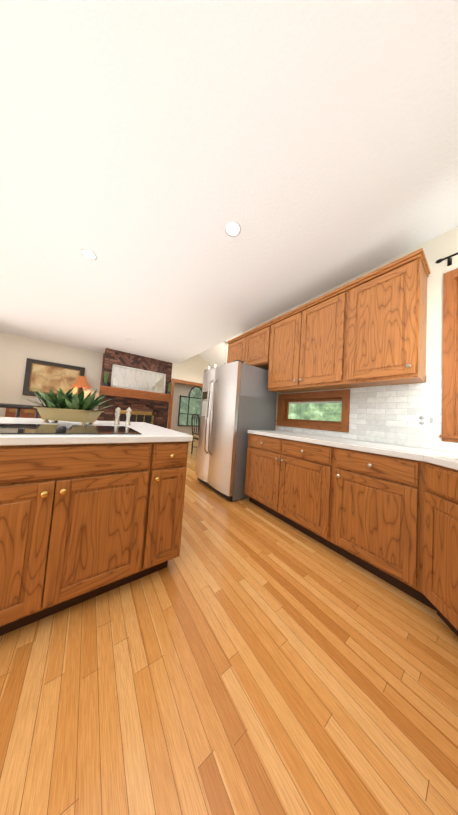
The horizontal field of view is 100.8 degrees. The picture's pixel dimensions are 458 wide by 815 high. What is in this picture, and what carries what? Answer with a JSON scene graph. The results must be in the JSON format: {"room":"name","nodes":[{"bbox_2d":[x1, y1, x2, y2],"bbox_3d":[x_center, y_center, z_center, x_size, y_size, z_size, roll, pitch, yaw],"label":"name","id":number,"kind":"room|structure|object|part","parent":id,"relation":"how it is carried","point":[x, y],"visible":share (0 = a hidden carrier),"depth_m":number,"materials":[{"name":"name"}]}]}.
{"room":"kitchen","nodes":[
{"label":"kitchen","id":0,"kind":"room"},
{"bbox_2d":[0,332,102,416],"bbox_3d":[-5.364,-0.442,4.809,3.438,2.740,0.160,6,-4,-36],"label":"wall","id":1,"kind":"structure","parent":0,"point":[16,351],"depth_m":4.87,"materials":[{"name":"beige paint"}]},
{"bbox_2d":[22,358,84,396],"bbox_3d":[-4.712,-0.740,5.157,1.185,0.940,0.048,6,-4,-36],"label":"picture frame","id":2,"kind":"object","parent":1,"relation":"attached to","point":[44,376],"visible":0.71,"depth_m":5.07,"materials":[{"name":"brown paper"}]},
{"bbox_2d":[97,348,172,427],"bbox_3d":[-2.864,-0.213,5.854,1.945,2.738,1.118,6,-4,-36],"label":"wall","id":3,"kind":"structure","parent":0,"point":[149,407],"depth_m":5.68,"materials":[{"name":"brick"}]},
{"bbox_2d":[98,353,103,408],"bbox_3d":[-4.087,-0.311,5.637,0.388,2.740,0.022,6,-4,-36],"label":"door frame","id":4,"kind":"structure","parent":3,"relation":"attached to","point":[103,353],"depth_m":5.77,"materials":[{"name":"brown wood"}]},
{"bbox_2d":[103,373,108,385],"bbox_3d":[-3.337,-0.780,5.143,0.131,0.409,0.141,6,-4,-36],"label":"mantel plant","id":5,"kind":"object","parent":3,"relation":"on","point":[105,383],"visible":0.96,"depth_m":5.11,"materials":[{"name":"green plant"}]},
{"bbox_2d":[110,364,165,393],"bbox_3d":[-2.679,-0.831,5.732,1.500,0.658,0.081,6,-4,-36],"label":"mirror","id":6,"kind":"object","parent":3,"relation":"attached to","point":[125,377],"visible":0.98,"depth_m":5.68,"materials":[{"name":"grey mirror"}]},
{"bbox_2d":[167,383,170,393],"bbox_3d":[-1.944,-0.632,6.175,0.140,0.410,0.148,6,-4,-36],"label":"mantel plant","id":7,"kind":"object","parent":3,"relation":"on","point":[169,388],"visible":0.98,"depth_m":6.14,"materials":[{"name":"green plant"}]},
{"bbox_2d":[170,383,202,433],"bbox_3d":[-2.374,0.053,10.463,7.300,2.740,0.160,6,-4,-36],"label":"wall","id":8,"kind":"structure","parent":0,"point":[181,389],"depth_m":10.12,"materials":[{"name":"beige paint"}]},
{"bbox_2d":[178,386,201,426],"bbox_3d":[-1.881,-0.067,10.691,1.920,2.270,0.033,6,-4,-36],"label":"living room window","id":9,"kind":"structure","parent":8,"relation":"in","point":[189,405],"depth_m":10.52,"materials":[{"name":"green glass"}]},
{"bbox_2d":[167,354,213,425],"bbox_3d":[-1.216,-0.525,6.969,1.968,3.700,0.160,6,-4,-36],"label":"wall","id":10,"kind":"structure","parent":0,"point":[193,368],"depth_m":6.78,"materials":[{"name":"beige paint"}]},
{"bbox_2d":[167,378,202,428],"bbox_3d":[-1.266,0.212,6.920,1.940,2.220,0.180,6,-4,-36],"label":"door frame","id":11,"kind":"structure","parent":10,"relation":"attached to","point":[173,381],"depth_m":6.35,"materials":[{"name":"brown wood"}]},
{"bbox_2d":[198,333,241,367],"bbox_3d":[-0.151,-1.889,6.007,1.970,1.090,4.450,6,-4,-36],"label":"wall","id":12,"kind":"structure","parent":0,"point":[213,356],"depth_m":6.46,"materials":[{"name":"white paint"}]},
{"bbox_2d":[0,433,457,814],"bbox_3d":[-1.354,1.299,5.510,11.300,0.100,12.630,6,-4,-36],"label":"floor","id":13,"kind":"structure","parent":0,"point":[245,656],"depth_m":0.74,"materials":[{"name":"brown wood"}]},
{"bbox_2d":[0,403,39,417],"bbox_3d":[-2.027,0.488,1.717,0.402,1.042,0.442,6,-4,-36],"label":"table","id":14,"kind":"object","parent":13,"relation":"on","point":[17,406],"visible":0.06,"depth_m":1.89,"materials":[{"name":"brown wood"}]},
{"bbox_2d":[5,406,42,417],"bbox_3d":[-4.684,0.485,4.925,1.535,1.000,0.437,6,-4,-36],"label":"dresser","id":15,"kind":"object","parent":13,"relation":"on","point":[24,413],"visible":0.06,"depth_m":4.52,"materials":[{"name":"brown wood"}]},
{"bbox_2d":[71,375,89,391],"bbox_3d":[-4.170,-0.443,5.322,0.450,0.959,0.279,6,-4,-36],"label":"lamp","id":16,"kind":"object","parent":15,"relation":"on","point":[81,381],"visible":0.73,"depth_m":5.28,"materials":[{"name":"orange fabric"}]},
{"bbox_2d":[0,441,190,635],"bbox_3d":[-1.255,0.609,1.391,1.415,0.874,1.378,6,-4,-36],"label":"kitchen island","id":17,"kind":"object","parent":13,"relation":"on","point":[84,517],"depth_m":0.95,"materials":[{"name":"brown wood"}]},
{"bbox_2d":[0,417,192,440],"bbox_3d":[-1.271,0.153,1.475,1.480,0.040,1.485,6,-4,-36],"label":"island countertop","id":18,"kind":"structure","parent":17,"relation":"on","point":[149,432],"depth_m":1.19,"materials":[{"name":"white stone"}]},
{"bbox_2d":[21,387,111,424],"bbox_3d":[-1.329,-0.024,1.584,0.743,0.314,0.655,6,-4,-36],"label":"planter","id":19,"kind":"object","parent":18,"relation":"on","point":[68,406],"visible":1,"depth_m":1.52,"materials":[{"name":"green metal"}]},
{"bbox_2d":[0,423,141,433],"bbox_3d":[-1.020,0.121,1.172,0.780,0.026,0.560,6,-4,-36],"label":"cooktop","id":20,"kind":"object","parent":18,"relation":"in","point":[8,428],"visible":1,"depth_m":1.12,"materials":[{"name":"black glass"}]},
{"bbox_2d":[114,407,120,424],"bbox_3d":[-1.038,0.080,1.761,0.052,0.165,0.052,6,-4,-36],"label":"salt mill","id":21,"kind":"object","parent":18,"relation":"on","point":[117,414],"visible":1,"depth_m":1.75,"materials":[{"name":"white ceramic"}]},
{"bbox_2d":[125,407,131,425],"bbox_3d":[-0.962,0.084,1.811,0.052,0.172,0.052,6,-4,-36],"label":"pepper mill","id":22,"kind":"object","parent":18,"relation":"on","point":[128,414],"visible":1,"depth_m":1.80,"materials":[{"name":"white ceramic"}]},
{"bbox_2d":[191,413,199,453],"bbox_3d":[-0.734,0.722,5.077,0.495,1.093,0.464,6,-4,-36],"label":"dining chair","id":23,"kind":"object","parent":13,"relation":"on","point":[196,436],"visible":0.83,"depth_m":5.01,"materials":[{"name":"brown wood"}]},
{"bbox_2d":[196,360,276,501],"bbox_3d":[0.066,0.306,2.941,0.867,1.793,0.910,6,-4,-36],"label":"fridge","id":24,"kind":"object","parent":13,"relation":"on","point":[238,402],"visible":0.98,"depth_m":2.56,"materials":[{"name":"grey metal"}]},
{"bbox_3d":[-0.354,0.131,2.877,0.088,1.116,0.384,6,-4,-36],"label":"handle","id":25,"kind":"part","parent":24,"relation":"part of","materials":[{"name":"silver metal"}]},
{"bbox_2d":[245,430,284,519],"bbox_3d":[0.636,0.789,2.346,0.625,0.874,0.593,6,-4,-36],"label":"base cabinet","id":26,"kind":"object","parent":13,"relation":"on","point":[265,463],"depth_m":2.13,"materials":[{"name":"brown wood"}]},
{"bbox_2d":[281,438,332,547],"bbox_3d":[0.913,0.789,1.970,0.625,0.874,0.593,6,-4,-36],"label":"base cabinet","id":27,"kind":"object","parent":13,"relation":"on","point":[308,465],"depth_m":1.71,"materials":[{"name":"brown wood"}]},
{"bbox_2d":[329,446,404,587],"bbox_3d":[1.237,0.789,1.530,0.625,0.874,0.500,6,-4,-36],"label":"base cabinet","id":28,"kind":"object","parent":13,"relation":"on","point":[387,513],"depth_m":1.36,"materials":[{"name":"brown wood"}]},
{"bbox_2d":[397,470,457,635],"bbox_3d":[1.416,0.764,0.772,0.882,0.874,0.882,6,-4,-36],"label":"base cabinet","id":29,"kind":"object","parent":13,"relation":"on","point":[427,563],"depth_m":1.07,"materials":[{"name":"brown wood"}]},
{"bbox_2d":[249,430,428,457],"bbox_3d":[0.956,0.333,1.966,0.623,0.040,1.585,6,-4,-36],"label":"countertop","id":30,"kind":"structure","parent":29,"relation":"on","point":[382,448],"depth_m":1.60,"materials":[{"name":"white stone"}]},
{"bbox_2d":[401,450,457,481],"bbox_3d":[0.780,0.230,0.176,3.038,0.040,1.089,6,-4,-36],"label":"countertop","id":31,"kind":"structure","parent":29,"relation":"on","point":[433,463],"depth_m":1.12,"materials":[{"name":"white stone"}]},
{"bbox_2d":[445,454,457,465],"bbox_3d":[1.417,0.389,0.769,0.658,0.212,0.657,6,-4,-36],"label":"sink","id":32,"kind":"object","parent":31,"relation":"in","point":[453,461],"depth_m":1.00,"materials":[{"name":"white"}]},
{"bbox_2d":[0,0,457,363],"bbox_3d":[-2.086,-2.240,2.236,5.650,1.040,8.230,6,-4,-36],"label":"ceiling","id":33,"kind":"structure","parent":0,"point":[149,149],"depth_m":1.23,"materials":[{"name":"white paint"}]},
{"bbox_2d":[80,248,96,259],"bbox_3d":[-1.542,-1.685,2.084,0.148,0.004,0.148,1,-4,45],"label":"recessed light","id":34,"kind":"object","parent":33,"relation":"in","point":[87,253],"depth_m":2.08,"materials":[{"name":"white plastic"}]},
{"bbox_2d":[224,220,240,236],"bbox_3d":[0.034,-1.595,1.692,0.148,0.004,0.148,1,-4,45],"label":"recessed light","id":35,"kind":"object","parent":33,"relation":"in","point":[232,227],"depth_m":1.69,"materials":[{"name":"white plastic"}]},
{"bbox_2d":[242,226,457,451],"bbox_3d":[1.376,-0.106,2.141,0.160,2.740,3.890,6,-4,-36],"label":"wall","id":36,"kind":"structure","parent":0,"point":[443,245],"depth_m":1.61,"materials":[{"name":"beige paint"}]},
{"bbox_2d":[227,321,270,369],"bbox_3d":[0.398,-0.897,3.160,0.336,0.562,1.019,6,-4,-36],"label":"upper cabinet","id":37,"kind":"object","parent":36,"relation":"attached to","point":[250,348],"depth_m":2.94,"materials":[{"name":"brown wood"}]},
{"bbox_2d":[267,304,314,392],"bbox_3d":[0.852,-0.702,2.514,0.336,0.952,0.552,6,-4,-36],"label":"upper cabinet","id":38,"kind":"object","parent":36,"relation":"attached to","point":[287,336],"depth_m":2.39,"materials":[{"name":"brown wood"}]},
{"bbox_2d":[275,389,349,431],"bbox_3d":[1.062,0.039,2.481,0.158,0.470,0.990,6,-4,-36],"label":"window frame","id":39,"kind":"structure","parent":36,"relation":"attached to","point":[333,395],"depth_m":2.39,"materials":[{"name":"brown wood"}]},
{"bbox_2d":[288,401,341,421],"bbox_3d":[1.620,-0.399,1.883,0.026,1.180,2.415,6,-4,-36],"label":"window","id":40,"kind":"structure","parent":36,"relation":"in","point":[322,411],"depth_m":2.48,"materials":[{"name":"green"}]},
{"bbox_3d":[1.625,-0.399,1.871,0.020,1.180,2.390,6,-4,-36],"label":"window blind rails","id":41,"kind":"part","parent":40,"relation":"part of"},
{"bbox_2d":[303,284,350,390],"bbox_3d":[1.104,-0.702,2.173,0.336,0.952,0.565,6,-4,-36],"label":"upper cabinet","id":42,"kind":"object","parent":36,"relation":"attached to","point":[325,362],"depth_m":2.00,"materials":[{"name":"brown wood"}]},
{"bbox_2d":[279,374,457,451],"bbox_3d":[1.559,0.034,1.729,0.008,0.615,2.681,6,-4,-36],"label":"tile backsplash","id":43,"kind":"structure","parent":36,"relation":"attached to","point":[383,414],"depth_m":1.75,"materials":[{"name":"white tile"}]},
{"bbox_2d":[416,413,437,427],"bbox_3d":[1.650,0.108,1.579,0.008,0.115,0.130,6,-4,-36],"label":"electrical outlet plate","id":44,"kind":"object","parent":43,"relation":"attached to","point":[426,420],"visible":1,"depth_m":1.58,"materials":[{"name":"white plastic"}]},
{"bbox_2d":[343,248,429,387],"bbox_3d":[1.422,-0.701,1.741,0.336,0.952,0.507,6,-4,-36],"label":"upper cabinet","id":45,"kind":"object","parent":36,"relation":"attached to","point":[368,330],"depth_m":1.59,"materials":[{"name":"brown wood"}]},
{"bbox_2d":[435,252,457,265],"bbox_3d":[2.055,-1.202,1.165,0.090,0.060,1.065,6,-4,-36],"label":"curtain rod","id":46,"kind":"object","parent":36,"relation":"attached to","point":[449,260],"visible":1,"depth_m":1.54,"materials":[{"name":"black metal"}]},
{"bbox_2d":[440,268,457,441],"bbox_3d":[2.066,-0.418,1.183,0.158,1.380,0.980,6,-4,-36],"label":"window frame","id":47,"kind":"structure","parent":36,"relation":"attached to","point":[450,378],"depth_m":1.51,"materials":[{"name":"brown wood"}]}
]}

